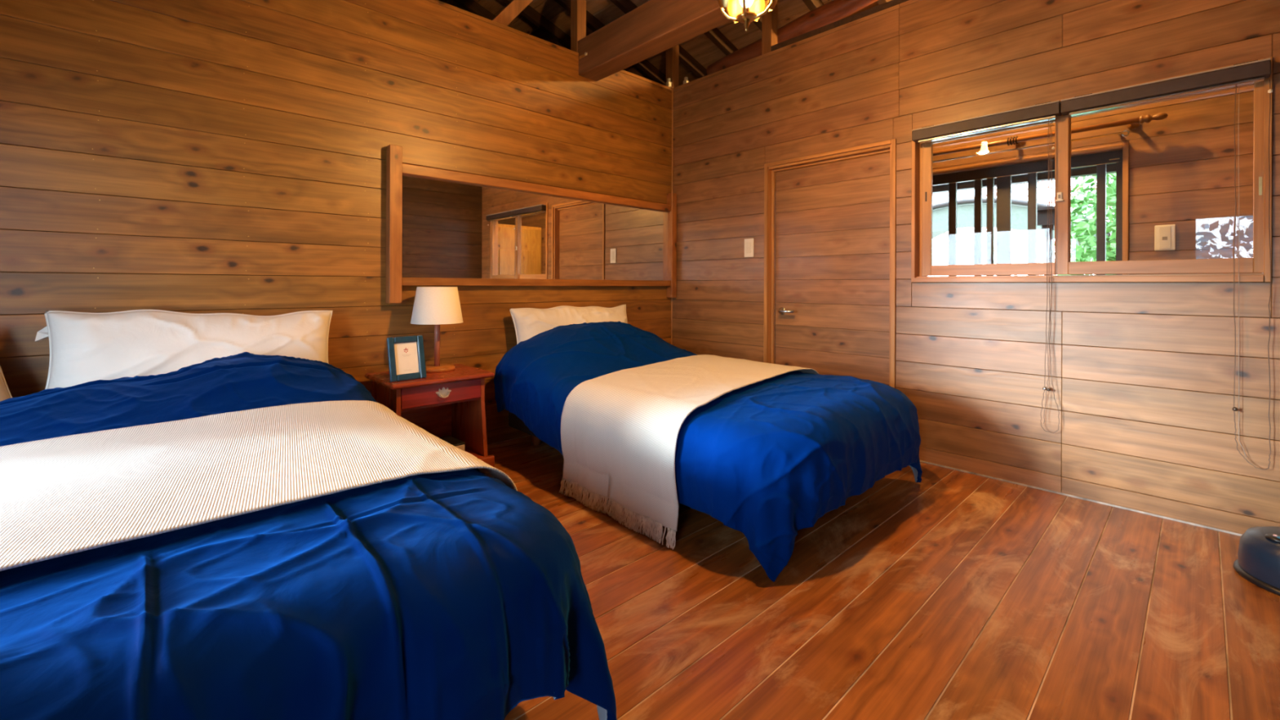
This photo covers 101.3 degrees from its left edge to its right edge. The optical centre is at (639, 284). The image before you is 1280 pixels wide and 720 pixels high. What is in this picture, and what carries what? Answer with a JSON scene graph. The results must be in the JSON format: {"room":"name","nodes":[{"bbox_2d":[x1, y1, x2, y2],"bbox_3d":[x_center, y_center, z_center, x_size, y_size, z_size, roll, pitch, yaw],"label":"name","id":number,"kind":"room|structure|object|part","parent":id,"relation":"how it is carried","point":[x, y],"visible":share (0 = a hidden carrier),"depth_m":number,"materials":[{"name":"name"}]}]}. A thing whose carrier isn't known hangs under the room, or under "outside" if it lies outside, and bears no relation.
{"room":"hotel room","nodes":[
{"label":"hotel room","id":0,"kind":"room"},
{"bbox_2d":[0,365,12,401],"bbox_3d":[-2.586,0.411,1.918,0.456,0.486,0.171,0,0,-42],"label":"table lamp","id":1,"kind":"object","parent":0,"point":[5,393],"visible":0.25,"depth_m":2.03,"materials":[{"name":"beige fabric"}]},
{"bbox_2d":[0,0,671,444],"bbox_3d":[-1.078,-0.364,3.647,5.550,2.920,0.122,0,0,-43],"label":"wall","id":2,"kind":"structure","parent":0,"point":[181,156],"depth_m":2.78,"materials":[{"name":"brown wood"}]},
{"bbox_2d":[385,144,676,303],"bbox_3d":[-0.595,-0.362,3.969,2.479,0.950,0.070,0,0,-43],"label":"wall mirror","id":3,"kind":"object","parent":2,"relation":"attached to","point":[444,227],"visible":1,"depth_m":3.72,"materials":[{"name":"brown wood"}]},
{"bbox_3d":[-1.474,-0.360,3.147,0.072,0.940,0.070,0,0,-43],"label":"post","id":4,"kind":"part","parent":3,"relation":"part of","materials":[{"name":"wood"}]},
{"bbox_3d":[-0.597,-0.017,3.979,2.347,0.050,0.054,0,0,-43],"label":"rail","id":5,"kind":"part","parent":3,"relation":"part of","materials":[{"name":"wood"}]},
{"bbox_3d":[-0.594,-0.700,3.979,2.347,0.060,0.054,0,0,-43],"label":"rail","id":6,"kind":"part","parent":3,"relation":"part of","materials":[{"name":"wood"}]},
{"bbox_3d":[0.288,-0.359,4.796,0.059,0.950,0.070,0,0,-43],"label":"post","id":7,"kind":"part","parent":3,"relation":"part of","materials":[{"name":"wood"}]},
{"bbox_2d":[666,78,671,88],"bbox_3d":[0.267,-1.867,4.865,0.100,0.095,0.060,0,0,-43],"label":"bracket","id":8,"kind":"object","parent":2,"relation":"attached to","point":[668,83],"visible":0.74,"depth_m":4.84,"materials":[{"name":"silver metal"}]},
{"bbox_2d":[671,87,673,344],"bbox_3d":[0.295,-0.359,4.843,0.010,2.920,0.010,0,0,-43],"label":"trim","id":9,"kind":"structure","parent":2,"relation":"attached to","point":[672,87],"depth_m":4.84,"materials":[{"name":"brown wood"}]},
{"bbox_2d":[438,0,908,88],"bbox_3d":[-0.605,-2.736,3.179,5.788,2.183,7.200,0,0,-43],"label":"ceiling","id":10,"kind":"structure","parent":0,"point":[657,41],"depth_m":4.14,"materials":[{"name":"brown wood"}]},
{"bbox_3d":[-0.491,-2.201,4.191,0.090,0.759,0.090,0,0,-43],"label":"post","id":11,"kind":"part","parent":10,"relation":"part of","materials":[{"name":"brown wood"}]},
{"bbox_3d":[0.304,-2.035,4.936,0.090,0.432,0.090,0,0,-43],"label":"post","id":12,"kind":"part","parent":10,"relation":"part of","materials":[{"name":"brown wood"}]},
{"bbox_2d":[717,0,777,31],"bbox_3d":[0.456,-1.915,2.203,0.248,1.707,0.244,0,0,-43],"label":"ceiling lamp","id":13,"kind":"object","parent":10,"relation":"hanging from","point":[756,7],"visible":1,"depth_m":2.21,"materials":[{"name":"gold metal"}]},
{"bbox_3d":[0.447,-1.211,2.203,0.060,0.085,0.060,0,0,-43],"label":"bulb","id":14,"kind":"part","parent":13,"relation":"part of","materials":[{"name":"glass"}]},
{"bbox_3d":[1.028,-2.032,4.162,0.090,0.432,0.090,0,0,-43],"label":"post","id":15,"kind":"part","parent":10,"relation":"part of","materials":[{"name":"brown wood"}]},
{"bbox_3d":[2.035,-1.833,3.084,0.120,0.040,2.850,0,0,-43],"label":"wall plate","id":16,"kind":"part","parent":10,"relation":"part of","materials":[{"name":"brown wood"}]},
{"bbox_2d":[487,435,1279,719],"bbox_3d":[-0.033,1.140,1.844,4.620,0.080,3.990,0,0,-43],"label":"floor","id":17,"kind":"structure","parent":0,"point":[950,594],"depth_m":1.77,"materials":[{"name":"brown wood"}]},
{"bbox_2d":[364,364,494,467],"bbox_3d":[-1.211,0.803,3.038,0.574,0.585,0.495,0,0,-43],"label":"nightstand","id":18,"kind":"object","parent":17,"relation":"on","point":[451,403],"visible":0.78,"depth_m":3.04,"materials":[{"name":"brown wood"}]},
{"bbox_3d":[-1.393,0.816,2.887,0.022,0.557,0.457,0,0,-43],"label":"panel","id":19,"kind":"part","parent":18,"relation":"part of","materials":[{"name":"brown wood"}]},
{"bbox_2d":[386,335,426,382],"bbox_3d":[-1.266,0.394,2.839,0.093,0.232,0.192,0,0,43],"label":"picture frame","id":20,"kind":"object","parent":18,"relation":"on","point":[406,354],"visible":1,"depth_m":2.83,"materials":[{"name":"blue paint"}]},
{"bbox_3d":[-1.310,0.394,2.772,0.020,0.235,0.034,-16,-11,42],"label":"frame","id":21,"kind":"part","parent":20,"relation":"part of","materials":[{"name":"blue paint"}]},
{"bbox_3d":[-1.271,0.295,2.844,0.020,0.034,0.124,-16,-11,42],"label":"frame","id":22,"kind":"part","parent":20,"relation":"part of","materials":[{"name":"blue paint"}]},
{"bbox_3d":[-1.241,0.492,2.816,0.020,0.034,0.124,-16,-11,42],"label":"frame","id":23,"kind":"part","parent":20,"relation":"part of","materials":[{"name":"blue paint"}]},
{"bbox_3d":[-1.202,0.394,2.888,0.020,0.235,0.034,-16,-11,42],"label":"frame","id":24,"kind":"part","parent":20,"relation":"part of","materials":[{"name":"blue paint"}]},
{"bbox_3d":[-1.372,0.764,3.211,0.449,0.452,0.010,0,0,-43],"label":"panel","id":25,"kind":"part","parent":18,"relation":"part of","materials":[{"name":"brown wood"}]},
{"bbox_2d":[410,286,462,372],"bbox_3d":[-1.219,0.261,3.156,0.296,0.498,0.296,0,0,-43],"label":"table lamp","id":26,"kind":"object","parent":18,"relation":"on","point":[436,306],"visible":0.91,"depth_m":3.06,"materials":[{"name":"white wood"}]},
{"bbox_3d":[-1.218,0.120,3.156,0.296,0.215,0.296,0,0,-43],"label":"lamp shade","id":27,"kind":"part","parent":26,"relation":"part of","materials":[{"name":"fabric"}]},
{"bbox_3d":[-1.219,0.358,3.156,0.032,0.254,0.032,0,0,-43],"label":"stem","id":28,"kind":"part","parent":26,"relation":"part of","materials":[{"name":"brown wood"}]},
{"bbox_3d":[-1.183,0.598,3.009,0.446,0.114,0.274,0,0,-43],"label":"drawer","id":29,"kind":"part","parent":18,"relation":"part of","materials":[{"name":"brown wood"}]},
{"bbox_3d":[-1.088,0.595,2.908,0.090,0.058,0.004,0,0,-43],"label":"pull plate","id":30,"kind":"part","parent":18,"relation":"part of","materials":[{"name":"silver metal"}]},
{"bbox_3d":[-1.079,0.607,2.898,0.059,0.032,0.023,0,0,-43],"label":"bail pull","id":31,"kind":"part","parent":18,"relation":"part of","materials":[{"name":"silver metal"}]},
{"bbox_2d":[439,435,465,450],"bbox_3d":[-1.178,0.951,3.025,0.204,0.078,0.264,0,0,43],"label":"storage box","id":32,"kind":"object","parent":18,"relation":"on","point":[456,442],"visible":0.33,"depth_m":3.05,"materials":[{"name":"black"}]},
{"bbox_3d":[-1.048,0.818,3.210,0.022,0.557,0.457,0,0,-43],"label":"panel","id":33,"kind":"part","parent":18,"relation":"part of","materials":[{"name":"brown wood"}]},
{"bbox_2d":[464,446,484,457],"bbox_3d":[-1.217,1.000,3.044,0.449,0.020,0.446,0,0,-43],"label":"shelf","id":34,"kind":"object","parent":18,"relation":"attached to","point":[478,454],"depth_m":3.10,"materials":[{"name":"brown wood"}]},
{"bbox_2d":[508,410,541,445],"bbox_3d":[0.236,0.851,3.266,1.225,0.500,2.020,0,0,-43],"label":"bed","id":35,"kind":"object","parent":17,"relation":"on","point":[514,421],"visible":0.11,"depth_m":3.52,"materials":[{"name":"wood"}]},
{"bbox_3d":[-0.713,1.033,3.611,0.080,0.130,0.079,0,0,-43],"label":"leg","id":36,"kind":"part","parent":35,"relation":"part of","materials":[{"name":"brown wood"}]},
{"bbox_2d":[509,304,627,344],"bbox_3d":[-0.457,0.367,3.925,1.074,0.422,0.212,0,0,-41],"label":"pillow","id":37,"kind":"object","parent":35,"relation":"on","point":[528,322],"visible":0.38,"depth_m":3.77,"materials":[{"name":"white fabric"}]},
{"bbox_2d":[493,321,922,582],"bbox_3d":[0.361,0.681,3.127,1.613,0.825,2.128,0,0,-43],"label":"duvet","id":38,"kind":"object","parent":35,"relation":"on","point":[767,459],"visible":0.66,"depth_m":2.26,"materials":[{"name":"blue fabric"}]},
{"bbox_2d":[559,354,818,549],"bbox_3d":[0.400,0.793,3.080,0.833,0.608,1.726,0,0,41],"label":"throw blanket","id":39,"kind":"object","parent":38,"relation":"on","point":[620,429],"visible":0.99,"depth_m":2.52,"materials":[{"name":"beige fabric"}]},
{"bbox_2d":[1232,526,1279,595],"bbox_3d":[2.454,0.733,1.924,0.372,0.752,0.372,0,0,-43],"label":"pedestal fan","id":40,"kind":"object","parent":17,"relation":"on","point":[1258,562],"visible":1,"depth_m":1.95,"materials":[{"name":"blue plastic"}]},
{"bbox_3d":[2.355,0.935,1.934,0.068,0.012,0.068,0,0,-43],"label":"control panel","id":41,"kind":"part","parent":40,"relation":"part of","materials":[{"name":"black plastic"}]},
{"bbox_3d":[-1.428,0.845,1.668,1.180,0.500,2.080,0,0,-43],"label":"bed","id":42,"kind":"object","parent":17,"relation":"on","visible":0},
{"bbox_2d":[35,309,333,389],"bbox_3d":[-2.019,0.351,2.446,1.073,0.489,0.238,0,0,-41],"label":"pillow","id":43,"kind":"object","parent":42,"relation":"on","point":[85,347],"visible":0.61,"depth_m":2.30,"materials":[{"name":"white fabric"}]},
{"bbox_2d":[0,351,616,719],"bbox_3d":[-1.286,0.688,1.478,1.550,0.762,2.181,0,0,-43],"label":"duvet","id":44,"kind":"object","parent":42,"relation":"on","point":[451,595],"visible":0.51,"depth_m":0.98,"materials":[{"name":"blue fabric"}]},
{"bbox_2d":[0,400,517,571],"bbox_3d":[-1.277,0.662,1.475,1.585,0.381,1.100,0,0,-43],"label":"throw blanket","id":45,"kind":"object","parent":44,"relation":"on","point":[64,495],"visible":0.91,"depth_m":1.41,"materials":[{"name":"white fabric"}]},
{"bbox_2d":[671,0,1279,533],"bbox_3d":[1.687,-0.354,3.444,0.110,2.920,3.984,0,0,-43],"label":"wall","id":46,"kind":"structure","parent":0,"point":[1143,373],"depth_m":2.90,"materials":[{"name":"brown wood"}]},
{"bbox_2d":[683,76,688,84],"bbox_3d":[0.424,-1.867,4.836,0.060,0.095,0.060,0,0,-43],"label":"bracket","id":47,"kind":"object","parent":46,"relation":"on","point":[686,78],"visible":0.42,"depth_m":4.82,"materials":[{"name":"silver metal"}]},
{"bbox_2d":[744,238,753,257],"bbox_3d":[0.875,-0.298,4.221,0.013,0.150,0.089,0,0,-43],"label":"light switch","id":48,"kind":"object","parent":46,"relation":"attached to","point":[748,242],"visible":1,"depth_m":4.21,"materials":[{"name":"white plastic"}]},
{"bbox_2d":[763,138,896,388],"bbox_3d":[1.351,0.080,3.790,0.122,2.049,0.990,0,0,-43],"label":"door","id":49,"kind":"structure","parent":46,"relation":"in","point":[836,222],"depth_m":3.77,"materials":[{"name":"brown wood"}]},
{"bbox_3d":[0.984,0.078,4.105,0.018,2.049,0.028,0,0,-43],"label":"trim","id":50,"kind":"part","parent":49,"relation":"part of","materials":[{"name":"brown wood"}]},
{"bbox_3d":[1.105,0.202,4.079,0.010,0.060,0.060,0,0,-43],"label":"lever handle","id":51,"kind":"part","parent":49,"relation":"part of","materials":[{"name":"metal"}]},
{"bbox_3d":[1.119,0.202,4.013,0.061,0.025,0.139,0,0,-43],"label":"lever","id":52,"kind":"part","parent":49,"relation":"part of","materials":[{"name":"metal"}]},
{"bbox_3d":[1.317,-0.932,3.754,0.018,0.026,0.932,0,0,-43],"label":"trim","id":53,"kind":"part","parent":49,"relation":"part of","materials":[{"name":"brown wood"}]},
{"bbox_3d":[1.641,0.081,3.403,0.018,2.049,0.028,0,0,-43],"label":"trim","id":54,"kind":"part","parent":49,"relation":"part of","materials":[{"name":"brown wood"}]},
{"bbox_2d":[920,460,1242,536],"bbox_3d":[1.593,1.101,3.454,0.006,0.010,3.820,0,0,-43],"label":"baseboard","id":55,"kind":"structure","parent":46,"relation":"attached to","point":[922,461],"depth_m":2.68,"materials":[{"name":"brown wood"}]},
{"bbox_2d":[911,57,1272,282],"bbox_3d":[2.250,-0.498,2.820,0.120,0.967,1.459,0,0,-43],"label":"window","id":56,"kind":"structure","parent":46,"relation":"in","point":[922,267],"depth_m":2.76,"materials":[{"name":"brown wood"}]},
{"bbox_3d":[1.762,-0.499,3.348,0.112,0.967,0.022,0,0,-43],"label":"frame","id":57,"kind":"part","parent":56,"relation":"part of","materials":[{"name":"brown wood"}]},
{"bbox_3d":[1.794,-0.553,3.293,0.001,0.060,0.010,0,0,-43],"label":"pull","id":58,"kind":"part","parent":56,"relation":"part of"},
{"bbox_2d":[911,100,1061,433],"bbox_3d":[1.951,-0.091,3.013,0.065,1.749,0.724,0,0,-43],"label":"blind","id":59,"kind":"object","parent":56,"relation":"attached to","point":[1047,111],"visible":0.98,"depth_m":2.89,"materials":[{"name":"metal"}]},
{"bbox_3d":[1.954,-0.957,3.013,0.065,0.008,0.724,0,0,-43],"label":"rail","id":60,"kind":"part","parent":59,"relation":"part of","materials":[{"name":"brown wood"}]},
{"bbox_3d":[1.960,-0.884,3.008,0.042,0.014,0.679,0,0,-43],"label":"rail","id":61,"kind":"part","parent":59,"relation":"part of","materials":[{"name":"metal"}]},
{"bbox_3d":[2.161,-0.069,2.788,0.003,1.615,0.027,0,0,-43],"label":"pull cord","id":62,"kind":"part","parent":59,"relation":"part of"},
{"bbox_3d":[2.174,-0.046,2.783,0.003,1.661,0.082,0,0,-43],"label":"pull cord","id":63,"kind":"part","parent":59,"relation":"part of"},
{"bbox_3d":[2.037,-0.912,3.056,0.028,0.060,0.618,0,0,-43],"label":"rail","id":64,"kind":"part","parent":56,"relation":"part of","materials":[{"name":"brown wood"}]},
{"bbox_3d":[2.034,-0.088,3.056,0.028,0.066,0.618,0,0,-43],"label":"rail","id":65,"kind":"part","parent":56,"relation":"part of","materials":[{"name":"brown wood"}]},
{"bbox_3d":[2.248,-0.029,2.820,0.120,0.030,1.415,0,0,-43],"label":"sill","id":66,"kind":"part","parent":56,"relation":"part of","materials":[{"name":"brown wood"}]},
{"bbox_3d":[2.255,-0.964,2.823,0.112,0.034,1.415,0,0,-43],"label":"frame","id":67,"kind":"part","parent":56,"relation":"part of","materials":[{"name":"brown wood"}]},
{"bbox_3d":[2.477,-0.087,2.538,0.028,0.066,0.634,0,0,-43],"label":"rail","id":68,"kind":"part","parent":56,"relation":"part of","materials":[{"name":"brown wood"}]},
{"bbox_3d":[2.480,-0.911,2.538,0.028,0.060,0.634,0,0,-43],"label":"rail","id":69,"kind":"part","parent":56,"relation":"part of","materials":[{"name":"brown wood"}]},
{"bbox_2d":[1060,57,1272,470],"bbox_3d":[2.443,-0.086,2.488,0.065,1.756,0.707,0,0,-43],"label":"blind","id":70,"kind":"object","parent":56,"relation":"attached to","point":[1256,71],"visible":1,"depth_m":2.35,"materials":[{"name":"metal"}]},
{"bbox_3d":[2.444,-0.955,2.490,0.065,0.008,0.700,0,0,-43],"label":"rail","id":71,"kind":"part","parent":70,"relation":"part of","materials":[{"name":"brown wood"}]},
{"bbox_3d":[2.449,-0.882,2.485,0.042,0.014,0.655,0,0,-43],"label":"rail","id":72,"kind":"part","parent":70,"relation":"part of","materials":[{"name":"metal"}]},
{"bbox_3d":[2.638,-0.062,2.299,0.002,1.627,0.028,0,0,-43],"label":"pull cord","id":73,"kind":"part","parent":70,"relation":"part of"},
{"bbox_3d":[2.651,-0.041,2.273,0.003,1.668,0.108,0,0,-43],"label":"pull cord","id":74,"kind":"part","parent":70,"relation":"part of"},
{"bbox_3d":[2.697,-0.430,2.283,0.001,0.080,0.010,0,0,-43],"label":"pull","id":75,"kind":"part","parent":56,"relation":"part of","materials":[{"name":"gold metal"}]},
{"bbox_3d":[2.744,-0.496,2.298,0.112,0.967,0.022,0,0,-43],"label":"frame","id":76,"kind":"part","parent":56,"relation":"part of","materials":[{"name":"brown wood"}]},
{"bbox_2d":[774,84,1262,364],"bbox_3d":[2.157,-0.492,4.332,0.110,3.200,9.300,0,0,-43],"label":"wall","id":77,"kind":"structure","parent":0,"point":[1181,164],"depth_m":3.12,"materials":[{"name":"brown wood"}]},
{"bbox_2d":[932,142,1128,275],"bbox_3d":[2.497,-0.191,3.946,0.120,1.399,1.729,0,0,-43],"label":"window","id":78,"kind":"structure","parent":77,"relation":"in","point":[1003,171],"depth_m":3.73,"materials":[{"name":"brown wood"}]},
{"bbox_3d":[2.506,-0.823,3.953,0.040,0.074,1.672,0,0,-43],"label":"sash rail","id":79,"kind":"part","parent":78,"relation":"part of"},
{"bbox_3d":[2.499,-0.875,3.946,0.120,0.030,1.673,0,0,-43],"label":"casing","id":80,"kind":"part","parent":78,"relation":"part of","materials":[{"name":"brown wood"}]},
{"bbox_3d":[3.078,-0.189,3.325,0.120,1.399,0.028,0,0,-43],"label":"casing","id":81,"kind":"part","parent":78,"relation":"part of","materials":[{"name":"brown wood"}]},
{"bbox_2d":[933,130,1129,162],"bbox_3d":[2.380,-0.941,3.966,0.066,0.040,1.938,0,0,-43],"label":"rail","id":82,"kind":"object","parent":77,"relation":"attached to","point":[1120,133],"visible":0.76,"depth_m":3.60,"materials":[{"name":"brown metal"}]},
{"bbox_2d":[933,112,1168,155],"bbox_3d":[2.397,-1.001,3.902,0.130,0.058,2.155,0,0,-43],"label":"curtain rod","id":83,"kind":"object","parent":77,"relation":"attached to","point":[1132,123],"visible":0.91,"depth_m":3.48,"materials":[{"name":"brown wood"}]},
{"bbox_2d":[1154,224,1175,250],"bbox_3d":[3.163,-0.284,3.164,0.016,0.154,0.090,0,0,-43],"label":"light switch","id":84,"kind":"object","parent":77,"relation":"attached to","point":[1164,235],"visible":1,"depth_m":3.16,"materials":[{"name":"white plastic"}]},
{"label":"outside","id":85,"kind":"structure","parent":0,"visible":0},
{"bbox_3d":[0.288,1.651,4.851,80.000,0.100,80.000,0,0,-43],"label":"ground","id":86,"kind":"structure","parent":85,"visible":0},
{"bbox_2d":[932,176,1111,275],"bbox_3d":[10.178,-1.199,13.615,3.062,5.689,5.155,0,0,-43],"label":"fence","id":87,"kind":"object","parent":86,"relation":"on","point":[1044,184],"visible":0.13,"depth_m":13.81,"materials":[{"name":"white"}]},
{"bbox_2d":[932,197,1111,250],"bbox_3d":[6.132,0.125,9.286,2.613,2.993,3.535,0,0,-43],"label":"carport","id":88,"kind":"object","parent":86,"relation":"on","point":[965,207],"visible":0.16,"depth_m":8.38,"materials":[{"name":"metal"}]},
{"bbox_2d":[932,163,1115,193],"bbox_3d":[2.979,0.231,4.283,1.023,2.759,5.500,0,0,-43],"label":"porch canopy","id":89,"kind":"object","parent":86,"relation":"on","point":[1110,168],"visible":0.05,"depth_m":4.50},
{"bbox_2d":[1036,206,1054,262],"bbox_3d":[3.777,0.451,4.859,0.220,2.324,0.250,0,0,-43],"label":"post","id":90,"kind":"object","parent":86,"relation":"on","point":[1042,212],"visible":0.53,"depth_m":4.83,"materials":[{"name":"metal"}]},
{"bbox_3d":[3.777,0.553,4.859,0.060,2.119,0.060,0,0,-43],"label":"post","id":91,"kind":"part","parent":90,"relation":"part of","materials":[{"name":"metal"}]},
{"bbox_2d":[1053,173,1115,275],"bbox_3d":[5.384,-0.102,5.839,1.642,3.452,1.331,0,0,-43],"label":"tree","id":92,"kind":"object","parent":86,"relation":"on","point":[1085,253],"visible":0.09,"depth_m":5.79,"materials":[{"name":"green plant"}]}
]}

